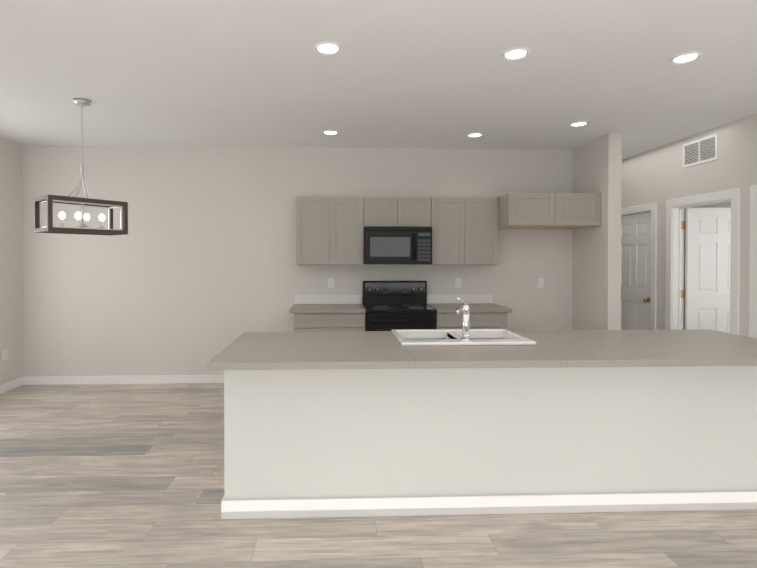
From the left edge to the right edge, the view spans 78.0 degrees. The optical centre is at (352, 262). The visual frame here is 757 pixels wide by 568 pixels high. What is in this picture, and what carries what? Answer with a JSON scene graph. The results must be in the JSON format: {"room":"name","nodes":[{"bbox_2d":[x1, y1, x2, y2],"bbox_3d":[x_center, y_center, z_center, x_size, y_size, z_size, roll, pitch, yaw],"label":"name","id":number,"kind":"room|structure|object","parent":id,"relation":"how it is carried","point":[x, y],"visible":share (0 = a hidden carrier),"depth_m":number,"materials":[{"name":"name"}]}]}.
{"room":"kitchen","nodes":[
{"label":"kitchen","id":0,"kind":"room"},
{"bbox_2d":[0,138,22,384],"bbox_3d":[-3.765,0.061,1.777,0.120,2.780,7.520,0,1,-2],"label":"wall","id":1,"kind":"structure","parent":0,"point":[11,305],"depth_m":5.23,"materials":[{"name":"paint"}]},
{"bbox_2d":[2,349,7,360],"bbox_3d":[-3.814,1.008,5.127,0.008,0.116,0.072,0,1,-2],"label":"electrical outlet","id":2,"kind":"object","parent":1,"relation":"attached to","point":[5,354],"visible":1,"depth_m":5.13,"materials":[{"name":"white plastic"}]},
{"bbox_2d":[0,376,23,393],"bbox_3d":[-3.696,1.404,1.732,0.015,0.095,7.400,0,1,-2],"label":"baseboard","id":3,"kind":"structure","parent":1,"relation":"attached to","point":[8,386],"depth_m":5.21,"materials":[{"name":"white wood"}]},
{"bbox_2d":[22,145,572,375],"bbox_3d":[-0.647,0.024,5.584,6.610,2.780,0.120,0,1,-2],"label":"wall","id":4,"kind":"structure","parent":0,"point":[195,270],"depth_m":5.49,"materials":[{"name":"paint"}]},
{"bbox_2d":[24,375,223,384],"bbox_3d":[-2.240,1.367,5.474,3.115,0.095,0.018,0,1,-2],"label":"baseboard","id":5,"kind":"structure","parent":4,"relation":"attached to","point":[62,380],"depth_m":5.45,"materials":[{"name":"white wood"}]},
{"bbox_2d":[296,197,363,264],"bbox_3d":[-0.255,-0.363,5.378,0.759,0.762,0.305,0,1,-2],"label":"upper cabinet","id":6,"kind":"object","parent":4,"relation":"attached to","point":[329,230],"visible":1,"depth_m":5.23,"materials":[{"name":"grey wood"}]},
{"bbox_2d":[328,278,333,287],"bbox_3d":[-0.250,0.239,5.535,0.072,0.116,0.008,0,1,-2],"label":"electrical outlet","id":7,"kind":"object","parent":4,"relation":"attached to","point":[330,282],"visible":1,"depth_m":5.53,"materials":[{"name":"white plastic"}]},
{"bbox_2d":[364,197,430,226],"bbox_3d":[0.505,-0.576,5.401,0.758,0.337,0.305,0,1,-2],"label":"upper cabinet","id":8,"kind":"object","parent":4,"relation":"attached to","point":[397,211],"visible":0.9,"depth_m":5.25,"materials":[{"name":"grey wood"}]},
{"bbox_2d":[364,226,431,263],"bbox_3d":[0.507,-0.195,5.330,0.751,0.419,0.456,0,1,-2],"label":"microwave","id":9,"kind":"object","parent":8,"relation":"attached to","point":[397,245],"visible":0.96,"depth_m":5.16,"materials":[{"name":"black metal"}]},
{"bbox_2d":[455,278,460,287],"bbox_3d":[1.269,0.239,5.587,0.072,0.116,0.008,0,1,-2],"label":"electrical outlet","id":10,"kind":"object","parent":4,"relation":"attached to","point":[457,282],"visible":1,"depth_m":5.58,"materials":[{"name":"white plastic"}]},
{"bbox_2d":[429,197,497,264],"bbox_3d":[1.270,-0.364,5.429,0.768,0.762,0.305,0,1,-2],"label":"upper cabinet","id":11,"kind":"object","parent":4,"relation":"attached to","point":[464,230],"visible":0.96,"depth_m":5.28,"materials":[{"name":"grey wood"}]},
{"bbox_2d":[538,278,543,287],"bbox_3d":[2.269,0.238,5.620,0.072,0.116,0.008,0,1,-2],"label":"electrical outlet","id":12,"kind":"object","parent":4,"relation":"attached to","point":[540,282],"visible":1,"depth_m":5.62,"materials":[{"name":"white plastic"}]},
{"bbox_2d":[496,193,600,228],"bbox_3d":[2.163,-0.578,5.304,1.006,0.352,0.610,0,1,-2],"label":"upper cabinet","id":13,"kind":"object","parent":4,"relation":"attached to","point":[548,210],"visible":0.96,"depth_m":5.01,"materials":[{"name":"grey wood"}]},
{"bbox_2d":[0,383,756,567],"bbox_3d":[0.912,1.492,2.699,9.530,0.100,9.020,0,1,-2],"label":"floor","id":14,"kind":"structure","parent":0,"point":[111,475],"depth_m":2.59,"materials":[{"name":"brown wood"}]},
{"bbox_2d":[289,295,364,331],"bbox_3d":[-0.272,0.900,5.227,0.804,1.035,0.630,0,1,-2],"label":"base cabinet","id":15,"kind":"object","parent":14,"relation":"on","point":[313,313],"visible":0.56,"depth_m":4.95,"materials":[{"name":"wood"}]},
{"bbox_2d":[289,295,364,312],"bbox_3d":[-0.272,0.454,5.223,0.804,0.144,0.630,0,1,-2],"label":"countertop","id":16,"kind":"structure","parent":15,"relation":"on","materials":[{"name":"stone"}]},
{"bbox_2d":[363,281,436,330],"bbox_3d":[0.512,0.815,5.216,0.753,1.205,0.672,0,1,-2],"label":"range","id":17,"kind":"object","parent":14,"relation":"on","point":[394,305],"visible":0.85,"depth_m":5.27,"materials":[{"name":"black metal"}]},
{"bbox_2d":[427,295,511,329],"bbox_3d":[1.293,0.899,5.280,0.804,1.035,0.630,0,1,-2],"label":"base cabinet","id":18,"kind":"object","parent":14,"relation":"on","point":[486,312],"visible":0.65,"depth_m":5.00,"materials":[{"name":"wood"}]},
{"bbox_2d":[427,295,511,312],"bbox_3d":[1.293,0.454,5.275,0.804,0.144,0.630,0,1,-2],"label":"countertop","id":19,"kind":"structure","parent":18,"relation":"on","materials":[{"name":"stone"}]},
{"bbox_2d":[221,366,756,518],"bbox_3d":[0.965,0.993,3.051,3.430,0.890,0.750,0,1,-2],"label":"kitchen island","id":20,"kind":"object","parent":14,"relation":"on","point":[465,420],"depth_m":2.68,"materials":[{"name":"paint"}]},
{"bbox_2d":[206,330,756,369],"bbox_3d":[0.977,0.529,2.972,3.500,0.039,1.020,0,1,-2],"label":"island countertop","id":21,"kind":"structure","parent":20,"relation":"on","point":[556,349],"depth_m":2.69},
{"bbox_2d":[390,329,537,345],"bbox_3d":[0.713,0.618,3.141,0.840,0.264,0.535,0,1,-2],"label":"sink","id":22,"kind":"object","parent":21,"relation":"in","point":[482,337],"depth_m":3.16,"materials":[{"name":"white ceramic"}]},
{"bbox_2d":[456,298,473,341],"bbox_3d":[0.691,0.350,3.002,0.111,0.274,0.282,0,1,-2],"label":"faucet","id":23,"kind":"object","parent":22,"relation":"on","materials":[{"name":"silver metal"}]},
{"bbox_2d":[0,0,756,159],"bbox_3d":[0.912,-1.388,2.671,9.530,0.100,9.020,0,1,-2],"label":"ceiling","id":24,"kind":"structure","parent":0,"point":[442,74],"depth_m":3.29,"materials":[{"name":"paint"}]},
{"bbox_2d":[33,98,127,235],"bbox_3d":[-2.246,-0.797,3.881,0.301,1.103,0.612,0,1,38],"label":"pendant chandelier","id":25,"kind":"object","parent":24,"relation":"hanging from","point":[49,201],"visible":1,"depth_m":3.84,"materials":[{"name":"brown wood"}]},
{"bbox_2d":[314,41,341,55],"bbox_3d":[-0.152,-1.336,2.906,0.176,0.020,0.176,0,1,-2],"label":"recessed light","id":26,"kind":"object","parent":24,"relation":"in","point":[328,48],"visible":0.98,"depth_m":2.90,"materials":[{"name":"white"}]},
{"bbox_2d":[322,130,338,134],"bbox_3d":[-0.227,-1.355,4.844,0.176,0.020,0.176,0,1,-2],"label":"recessed light","id":27,"kind":"object","parent":24,"relation":"in","point":[329,132],"visible":1,"depth_m":4.84,"materials":[{"name":"white"}]},
{"bbox_2d":[466,132,482,137],"bbox_3d":[1.300,-1.356,4.946,0.176,0.020,0.176,0,1,-2],"label":"recessed light","id":28,"kind":"object","parent":24,"relation":"in","point":[474,135],"visible":0.94,"depth_m":4.96,"materials":[{"name":"white"}]},
{"bbox_2d":[501,47,529,60],"bbox_3d":[1.046,-1.337,2.986,0.176,0.020,0.176,0,1,-2],"label":"recessed light","id":29,"kind":"object","parent":24,"relation":"in","point":[515,54],"visible":1,"depth_m":2.98,"materials":[{"name":"white"}]},
{"bbox_2d":[569,121,588,126],"bbox_3d":[2.205,-1.352,4.536,0.176,0.020,0.176,0,1,-2],"label":"recessed light","id":30,"kind":"object","parent":24,"relation":"in","point":[579,124],"visible":0.98,"depth_m":4.53,"materials":[{"name":"white"}]},
{"bbox_2d":[669,52,701,63],"bbox_3d":[2.175,-1.337,3.044,0.176,0.020,0.176,0,1,-2],"label":"recessed light","id":31,"kind":"object","parent":24,"relation":"in","point":[686,57],"visible":1,"depth_m":3.03,"materials":[{"name":"white"}]},
{"bbox_2d":[572,133,621,329],"bbox_3d":[2.716,0.020,6.017,0.140,2.780,2.240,0,1,-2],"label":"wall","id":32,"kind":"structure","parent":0,"point":[596,265],"depth_m":5.05,"materials":[{"name":"paint"}]},
{"bbox_2d":[621,113,756,336],"bbox_3d":[3.765,0.051,2.781,0.120,2.780,9.020,0,1,-2],"label":"wall","id":33,"kind":"structure","parent":0,"point":[661,175],"depth_m":4.92,"materials":[{"name":"paint"}]},
{"bbox_2d":[621,212,650,329],"bbox_3d":[3.641,0.388,6.012,0.185,2.028,0.755,0,1,-2],"label":"door","id":34,"kind":"structure","parent":33,"relation":"in","point":[635,265],"depth_m":5.97,"materials":[{"name":"white wood"}]},
{"bbox_2d":[621,185,756,337],"bbox_3d":[3.694,0.354,4.908,0.156,2.133,3.164,0,1,-2],"label":"door frame","id":35,"kind":"structure","parent":33,"relation":"attached to","point":[674,274],"depth_m":5.26,"materials":[{"name":"white wood"}]},
{"bbox_2d":[683,133,717,167],"bbox_3d":[3.628,-1.164,4.876,0.013,0.260,0.460,0,1,-2],"label":"air vent","id":36,"kind":"object","parent":33,"relation":"in","point":[701,151],"visible":1,"depth_m":4.85,"materials":[{"name":"white metal"}]},
{"bbox_2d":[684,202,730,329],"bbox_3d":[4.604,0.025,5.501,1.740,2.780,0.100,0,1,-2],"label":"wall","id":37,"kind":"structure","parent":0,"point":[724,205],"depth_m":5.42,"materials":[{"name":"paint"}]},
{"bbox_2d":[685,208,730,332],"bbox_3d":[4.133,0.395,5.225,0.756,2.028,0.185,0,1,-2],"label":"door","id":38,"kind":"structure","parent":37,"relation":"in","point":[707,263],"depth_m":5.23,"materials":[{"name":"white wood"}]}
]}

